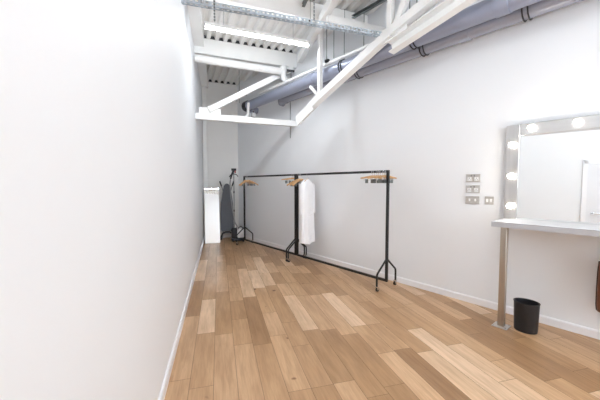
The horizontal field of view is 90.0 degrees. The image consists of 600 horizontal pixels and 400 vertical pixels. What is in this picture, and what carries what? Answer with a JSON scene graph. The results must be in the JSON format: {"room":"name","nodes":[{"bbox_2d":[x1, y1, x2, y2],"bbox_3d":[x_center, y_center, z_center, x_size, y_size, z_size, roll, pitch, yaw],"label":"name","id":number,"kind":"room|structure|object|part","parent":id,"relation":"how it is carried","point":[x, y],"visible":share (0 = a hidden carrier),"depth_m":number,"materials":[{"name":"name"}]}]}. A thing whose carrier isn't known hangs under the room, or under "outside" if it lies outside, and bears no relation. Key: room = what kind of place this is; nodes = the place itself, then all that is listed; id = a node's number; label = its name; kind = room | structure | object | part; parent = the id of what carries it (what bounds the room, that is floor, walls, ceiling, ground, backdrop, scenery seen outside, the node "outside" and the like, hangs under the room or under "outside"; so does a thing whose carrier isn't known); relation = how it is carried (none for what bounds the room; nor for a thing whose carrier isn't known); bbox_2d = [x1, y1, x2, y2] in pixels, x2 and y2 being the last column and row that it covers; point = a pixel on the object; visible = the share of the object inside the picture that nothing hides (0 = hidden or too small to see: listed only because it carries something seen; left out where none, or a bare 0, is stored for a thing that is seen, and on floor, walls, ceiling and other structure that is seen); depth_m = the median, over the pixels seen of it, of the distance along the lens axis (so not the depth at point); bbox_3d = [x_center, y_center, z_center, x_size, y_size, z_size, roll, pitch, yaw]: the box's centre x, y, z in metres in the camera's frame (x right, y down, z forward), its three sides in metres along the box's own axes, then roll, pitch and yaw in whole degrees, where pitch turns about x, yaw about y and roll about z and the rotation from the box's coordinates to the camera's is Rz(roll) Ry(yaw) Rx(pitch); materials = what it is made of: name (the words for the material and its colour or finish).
{"room":"backstage room","nodes":[
{"label":"backstage room","id":0,"kind":"room"},
{"bbox_2d":[0,0,203,399],"bbox_3d":[-1.030,-0.763,2.096,0.150,3.980,10.676,-1,3,-15],"label":"wall","id":1,"kind":"structure","parent":0,"point":[102,201],"depth_m":0.91,"materials":[{"name":"white paint"}]},
{"bbox_2d":[158,236,204,399],"bbox_3d":[-1.416,1.094,3.945,0.016,0.075,7.000,-1,3,-15],"label":"baseboard","id":2,"kind":"structure","parent":1,"relation":"attached to","point":[162,394],"depth_m":2.46,"materials":[{"name":"white wood"}]},
{"bbox_2d":[187,0,208,87],"bbox_3d":[-0.873,-2.471,2.021,0.160,0.150,10.626,-1,3,-15],"label":"beam","id":3,"kind":"structure","parent":1,"relation":"attached to","point":[195,14],"depth_m":4.53,"materials":[{"name":"white metal"}]},
{"bbox_2d":[232,102,249,116],"bbox_3d":[-1.130,-1.716,5.729,0.345,0.307,0.052,-1,3,-21],"label":"pipe","id":4,"kind":"object","parent":1,"relation":"attached to","point":[248,103],"visible":0.67,"depth_m":5.75,"materials":[{"name":"metal"}]},
{"bbox_2d":[194,54,293,83],"bbox_3d":[-0.908,-2.255,5.206,1.739,0.292,0.124,-1,3,-21],"label":"drain pipe","id":5,"kind":"object","parent":1,"relation":"attached to","point":[281,71],"visible":0.86,"depth_m":5.13,"materials":[{"name":"metal"}]},
{"bbox_2d":[202,82,238,235],"bbox_3d":[-1.971,-1.048,7.436,1.044,3.980,0.150,-1,3,-21],"label":"wall","id":6,"kind":"structure","parent":0,"point":[222,137],"depth_m":7.37,"materials":[{"name":"paint"}]},
{"bbox_2d":[200,0,395,84],"bbox_3d":[1.359,-2.546,1.363,10.900,0.059,14.801,-1,3,-21],"label":"deck","id":7,"kind":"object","parent":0,"point":[219,73],"depth_m":4.81,"materials":[{"name":"paint"}]},
{"bbox_2d":[208,79,235,84],"bbox_3d":[-1.940,-2.859,7.258,0.844,0.050,0.020,-1,3,-21],"label":"strip","id":8,"kind":"object","parent":7,"relation":"attached to","point":[216,81],"visible":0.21,"depth_m":7.26,"materials":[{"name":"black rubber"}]},
{"bbox_2d":[194,35,296,126],"bbox_3d":[-0.923,-2.079,5.365,1.819,1.406,0.130,-1,3,-21],"label":"roof truss","id":9,"kind":"object","parent":7,"relation":"attached to","point":[236,51],"visible":0.81,"depth_m":5.28,"materials":[{"name":"white metal"}]},
{"bbox_3d":[-1.543,-1.511,5.138,0.360,0.130,0.016,-1,3,-21],"label":"gusset plate","id":10,"kind":"part","parent":9,"relation":"part of","materials":[{"name":"white metal"}]},
{"bbox_2d":[204,9,308,47],"bbox_3d":[-0.545,-2.425,4.057,1.438,0.467,0.070,-1,3,-21],"label":"strip light","id":11,"kind":"object","parent":7,"relation":"hanging from","point":[207,25],"visible":0.97,"depth_m":4.02,"materials":[{"name":"white plastic"}]},
{"bbox_2d":[206,25,307,46],"bbox_3d":[-0.545,-2.210,4.068,1.406,0.030,0.054,-1,3,-21],"label":"diffuser","id":12,"kind":"object","parent":11,"relation":"attached to","point":[212,27],"depth_m":4.03,"materials":[{"name":"white plastic"}]},
{"bbox_2d":[206,0,367,33],"bbox_3d":[-0.196,-2.533,3.933,2.480,0.220,0.100,-1,3,-21],"label":"roof purlin","id":13,"kind":"structure","parent":7,"relation":"attached to","point":[287,7],"depth_m":3.92,"materials":[{"name":"white metal"}]},
{"bbox_2d":[352,0,386,18],"bbox_3d":[1.221,-2.559,3.670,0.041,0.041,1.620,-3,4,-39],"label":"channel","id":14,"kind":"object","parent":13,"relation":"attached to","point":[378,2],"visible":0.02,"depth_m":4.03,"materials":[{"name":"metal"}]},
{"bbox_2d":[325,29,329,62],"bbox_3d":[0.397,-2.354,4.370,0.040,0.685,0.070,-3,4,-39],"label":"rod","id":15,"kind":"object","parent":7,"relation":"hanging from","point":[326,60],"visible":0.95,"depth_m":4.37,"materials":[{"name":"metal"}]},
{"bbox_2d":[344,9,344,58],"bbox_3d":[0.623,-2.325,4.214,0.010,0.725,0.010,1,3,22],"label":"rod","id":16,"kind":"object","parent":7,"relation":"hanging from","point":[344,9],"visible":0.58,"depth_m":4.21,"materials":[{"name":"metal"}]},
{"bbox_2d":[296,0,476,125],"bbox_3d":[0.884,-1.868,3.582,0.200,1.521,2.984,-3,4,-39],"label":"truss","id":17,"kind":"object","parent":7,"relation":"attached to","point":[400,31],"visible":0.94,"depth_m":3.33,"materials":[{"name":"white metal"}]},
{"bbox_2d":[181,0,381,36],"bbox_3d":[-0.056,-2.153,3.199,2.272,0.790,0.056,-1,3,-18],"label":"cable tray","id":18,"kind":"object","parent":17,"relation":"hanging from","point":[235,9],"visible":0.94,"depth_m":3.15,"materials":[{"name":"metal"}]},
{"bbox_3d":[0.065,-1.284,4.601,0.012,0.246,0.409,-3,4,-39],"label":"splice plate","id":19,"kind":"part","parent":17,"relation":"part of","materials":[{"name":"white metal"}]},
{"bbox_2d":[297,0,338,62],"bbox_3d":[0.299,-2.428,4.031,0.085,0.120,2.680,-1,3,-13],"label":"roof beam","id":20,"kind":"structure","parent":17,"relation":"attached to","point":[329,6],"depth_m":4.24,"materials":[{"name":"white metal"}]},
{"bbox_3d":[0.291,-2.072,4.356,0.065,1.195,0.050,-3,4,-39],"label":"post","id":21,"kind":"part","parent":17,"relation":"part of","materials":[{"name":"white metal"}]},
{"bbox_3d":[1.040,-2.244,3.434,0.075,0.755,0.060,-3,4,-39],"label":"post","id":22,"kind":"part","parent":17,"relation":"part of","materials":[{"name":"white metal"}]},
{"bbox_3d":[1.040,-1.907,3.452,0.014,0.170,0.420,-3,4,-39],"label":"gusset plate","id":23,"kind":"part","parent":17,"relation":"part of","materials":[{"name":"white metal"}]},
{"bbox_3d":[1.315,-2.280,3.373,0.011,0.725,0.011,-3,4,-39],"label":"rod","id":24,"kind":"object","parent":7,"relation":"hanging from","visible":0},
{"bbox_2d":[242,0,541,113],"bbox_3d":[1.034,-1.858,3.942,0.472,0.214,7.020,-3,4,-39],"label":"pipe","id":25,"kind":"object","parent":24,"relation":"hanging from","point":[485,10],"visible":0.63,"depth_m":3.26,"materials":[{"name":"metal"}]},
{"bbox_2d":[259,0,478,94],"bbox_3d":[1.168,-1.953,3.483,0.048,0.047,6.150,-3,4,-39],"label":"conduit","id":26,"kind":"object","parent":25,"relation":"on","point":[362,48],"visible":0.52,"depth_m":4.59,"materials":[{"name":"metal"}]},
{"bbox_3d":[0.909,-2.316,4.269,0.011,0.750,0.011,-3,4,-39],"label":"rod","id":27,"kind":"object","parent":7,"relation":"hanging from","visible":0},
{"bbox_2d":[278,0,582,105],"bbox_3d":[1.463,-1.830,3.644,0.194,0.194,6.013,-3,4,-39],"label":"pipe","id":28,"kind":"object","parent":27,"relation":"hanging from","point":[542,7],"visible":0.73,"depth_m":3.25,"materials":[{"name":"metal"}]},
{"bbox_2d":[164,237,599,399],"bbox_3d":[0.566,1.329,1.188,6.222,0.100,14.990,-3,4,-39],"label":"floor","id":29,"kind":"structure","parent":0,"point":[258,324],"depth_m":2.49,"materials":[{"name":"brown wood"}]},
{"bbox_2d":[202,86,207,233],"bbox_3d":[-2.253,-0.921,7.138,0.090,3.760,0.090,-1,3,-15],"label":"column","id":30,"kind":"structure","parent":29,"relation":"on","point":[205,171],"depth_m":7.08,"materials":[{"name":"white paint"}]},
{"bbox_2d":[204,188,219,243],"bbox_3d":[-2.023,0.395,6.901,0.335,1.336,0.334,-1,3,-19],"label":"cabinet","id":31,"kind":"object","parent":29,"relation":"on","point":[211,195],"visible":0.97,"depth_m":6.83,"materials":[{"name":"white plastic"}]},
{"bbox_2d":[219,181,233,239],"bbox_3d":[-1.751,0.242,7.208,0.361,1.397,0.293,-1,3,-14],"label":"ironing board","id":32,"kind":"object","parent":29,"relation":"on","point":[227,220],"visible":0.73,"depth_m":7.17,"materials":[{"name":"grey fabric"}]},
{"bbox_2d":[229,168,243,241],"bbox_3d":[-1.469,0.120,6.993,0.358,1.695,0.240,-1,3,-10],"label":"steamer","id":33,"kind":"object","parent":29,"relation":"on","point":[234,231],"visible":0.92,"depth_m":6.93,"materials":[{"name":"black plastic"}]},
{"bbox_3d":[-1.389,0.767,7.031,0.170,0.200,0.200,-1,3,-10],"label":"water tank","id":34,"kind":"part","parent":33,"relation":"part of","materials":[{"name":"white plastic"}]},
{"bbox_2d":[236,174,305,261],"bbox_3d":[-0.656,0.264,5.970,0.436,1.516,1.854,-3,4,-39],"label":"rail","id":35,"kind":"object","parent":29,"relation":"on","point":[294,175],"visible":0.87,"depth_m":5.69,"materials":[{"name":"black metal"}]},
{"bbox_3d":[-1.234,0.185,6.670,0.031,1.430,0.031,-3,4,-39],"label":"post","id":36,"kind":"part","parent":35,"relation":"part of","materials":[{"name":"black metal"}]},
{"bbox_3d":[-0.656,-0.476,5.931,0.033,0.032,1.820,-3,4,-39],"label":"rail","id":37,"kind":"part","parent":35,"relation":"part of","materials":[{"name":"black metal"}]},
{"bbox_3d":[-0.656,0.921,6.005,0.031,0.031,1.820,-3,4,-39],"label":"rail","id":38,"kind":"part","parent":35,"relation":"part of","materials":[{"name":"black metal"}]},
{"bbox_3d":[-0.078,0.260,5.266,0.031,1.430,0.031,-3,4,-39],"label":"post","id":39,"kind":"part","parent":35,"relation":"part of","materials":[{"name":"black metal"}]},
{"bbox_2d":[287,170,396,291],"bbox_3d":[0.533,0.341,4.527,0.436,1.516,1.854,-3,4,-39],"label":"rail","id":40,"kind":"object","parent":29,"relation":"on","point":[386,260],"visible":1,"depth_m":4.07,"materials":[{"name":"black metal"}]},
{"bbox_3d":[-0.045,0.262,5.226,0.031,1.430,0.031,-3,4,-39],"label":"post","id":41,"kind":"part","parent":40,"relation":"part of","materials":[{"name":"black metal"}]},
{"bbox_3d":[0.533,0.999,4.561,0.031,0.031,1.820,-3,4,-39],"label":"rail","id":42,"kind":"part","parent":40,"relation":"part of","materials":[{"name":"black metal"}]},
{"bbox_3d":[0.533,-0.400,4.487,0.033,0.032,1.820,-3,4,-39],"label":"rail","id":43,"kind":"part","parent":40,"relation":"part of","materials":[{"name":"black metal"}]},
{"bbox_2d":[362,174,381,182],"bbox_3d":[0.959,-0.307,3.974,0.410,0.167,0.032,-3,4,-40],"label":"wooden hanger","id":44,"kind":"object","parent":40,"relation":"hanging from","point":[366,180],"visible":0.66,"depth_m":3.89,"materials":[{"name":"brown wood"}]},
{"bbox_2d":[370,173,385,182],"bbox_3d":[1.042,-0.301,3.873,0.410,0.167,0.033,-2,4,-37],"label":"wooden hanger","id":45,"kind":"object","parent":40,"relation":"hanging from","point":[374,180],"visible":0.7,"depth_m":3.80,"materials":[{"name":"brown wood"}]},
{"bbox_3d":[1.027,0.913,3.783,0.212,0.317,0.025,-3,4,-39],"label":"leg","id":46,"kind":"part","parent":40,"relation":"part of","materials":[{"name":"black metal"}]},
{"bbox_2d":[375,170,396,182],"bbox_3d":[1.093,-0.298,3.812,0.410,0.167,0.032,-2,4,-36],"label":"wooden hanger","id":47,"kind":"object","parent":40,"relation":"hanging from","point":[391,180],"visible":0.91,"depth_m":3.80,"materials":[{"name":"brown wood"}]},
{"bbox_3d":[1.112,0.337,3.822,0.031,1.430,0.031,-3,4,-39],"label":"post","id":48,"kind":"part","parent":40,"relation":"part of","materials":[{"name":"black metal"}]},
{"bbox_3d":[1.196,0.906,3.923,0.212,0.317,0.025,-3,4,-39],"label":"leg","id":49,"kind":"part","parent":40,"relation":"part of","materials":[{"name":"black metal"}]},
{"label":"wooden hanger","id":50,"kind":"object","parent":40,"relation":"hanging from","visible":0},
{"bbox_2d":[299,179,314,243],"bbox_3d":[0.122,0.185,5.020,0.237,1.064,0.472,1,3,25],"label":"robe","id":51,"kind":"object","parent":50,"relation":"hanging from","point":[307,188],"visible":0.99,"depth_m":4.88,"materials":[{"name":"fabric"}]},
{"bbox_2d":[513,298,540,334],"bbox_3d":[2.064,1.059,2.739,0.175,0.272,0.202,-3,4,-39],"label":"waste bin","id":52,"kind":"object","parent":29,"relation":"on","point":[526,311],"visible":1,"depth_m":2.68,"materials":[{"name":"black plastic"}]},
{"bbox_2d":[491,218,599,329],"bbox_3d":[2.651,0.731,2.139,0.449,0.992,2.170,-3,4,-39],"label":"countertop","id":53,"kind":"structure","parent":29,"relation":"on","point":[505,224],"depth_m":2.76,"materials":[{"name":"laminate"}]},
{"bbox_3d":[1.900,1.187,2.834,0.125,0.008,0.125,-3,4,-39],"label":"foot plate","id":54,"kind":"part","parent":53,"relation":"part of","materials":[{"name":"metal"}]},
{"bbox_3d":[1.900,0.718,2.809,0.052,0.946,0.052,-3,4,-39],"label":"leg","id":55,"kind":"part","parent":53,"relation":"part of","materials":[{"name":"metal"}]},
{"bbox_2d":[495,218,599,229],"bbox_3d":[2.654,0.260,2.112,0.441,0.044,2.165,-3,4,-39],"label":"countertop","id":56,"kind":"structure","parent":53,"relation":"on","point":[520,221],"depth_m":2.66,"materials":[{"name":"laminate"}]},
{"bbox_2d":[237,0,599,329],"bbox_3d":[2.837,-0.774,2.311,0.150,3.980,13.729,-3,4,-39],"label":"wall","id":57,"kind":"structure","parent":0,"point":[436,119],"depth_m":3.62,"materials":[{"name":"white paint"}]},
{"bbox_2d":[326,14,385,32],"bbox_3d":[0.753,-2.316,3.991,0.876,0.090,0.080,-1,3,-21],"label":"cross beam","id":58,"kind":"structure","parent":57,"relation":"attached to","point":[330,18],"depth_m":3.92,"materials":[{"name":"white metal"}]},
{"bbox_2d":[246,236,599,339],"bbox_3d":[2.788,1.179,2.343,0.016,0.075,13.679,-3,4,-39],"label":"baseboard","id":59,"kind":"structure","parent":57,"relation":"attached to","point":[568,326],"depth_m":3.54,"materials":[{"name":"white wood"}]},
{"bbox_2d":[465,196,479,203],"bbox_3d":[1.923,0.000,3.343,0.023,0.086,0.146,-3,4,-39],"label":"switch plate","id":60,"kind":"object","parent":57,"relation":"attached to","point":[469,199],"visible":1,"depth_m":3.34,"materials":[{"name":"metal"}]},
{"bbox_2d":[466,185,479,192],"bbox_3d":[1.923,-0.122,3.337,0.023,0.086,0.146,-3,4,-39],"label":"wall socket","id":61,"kind":"object","parent":57,"relation":"attached to","point":[469,188],"visible":1,"depth_m":3.33,"materials":[{"name":"metal"}]},
{"bbox_2d":[466,174,480,181],"bbox_3d":[1.923,-0.244,3.330,0.023,0.086,0.146,-3,4,-39],"label":"wall socket","id":62,"kind":"object","parent":57,"relation":"attached to","point":[469,177],"visible":1,"depth_m":3.32,"materials":[{"name":"metal"}]},
{"bbox_2d":[485,196,493,204],"bbox_3d":[2.028,0.005,3.215,0.022,0.086,0.086,-3,4,-39],"label":"outlet plate","id":63,"kind":"object","parent":57,"relation":"attached to","point":[488,199],"visible":1,"depth_m":3.21,"materials":[{"name":"metal"}]},
{"bbox_2d":[503,114,599,224],"bbox_3d":[2.446,-0.256,2.609,0.124,0.930,1.138,-3,4,-39],"label":"makeup mirror","id":64,"kind":"object","parent":57,"relation":"attached to","point":[552,168],"visible":1,"depth_m":2.76,"materials":[{"name":"metal"}]},
{"bbox_3d":[2.465,-0.666,2.603,0.062,0.112,0.914,-3,4,-39],"label":"frame rail","id":65,"kind":"part","parent":64,"relation":"part of","materials":[{"name":"metal"}]},
{"bbox_3d":[2.394,-0.675,2.590,0.047,0.048,0.048,-3,4,-39],"label":"bulb","id":66,"kind":"part","parent":64,"relation":"part of","materials":[{"name":"white glass"}]},
{"bbox_3d":[2.570,0.295,2.340,0.041,0.050,0.008,-3,4,-39],"label":"hook","id":67,"kind":"object","parent":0,"visible":0},
{"bbox_2d":[595,261,599,312],"bbox_3d":[2.569,0.613,2.356,0.112,0.636,0.342,-3,4,-39],"label":"leather bag","id":68,"kind":"object","parent":67,"relation":"hanging from","point":[597,298],"visible":1,"depth_m":2.47,"materials":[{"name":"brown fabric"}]}
]}

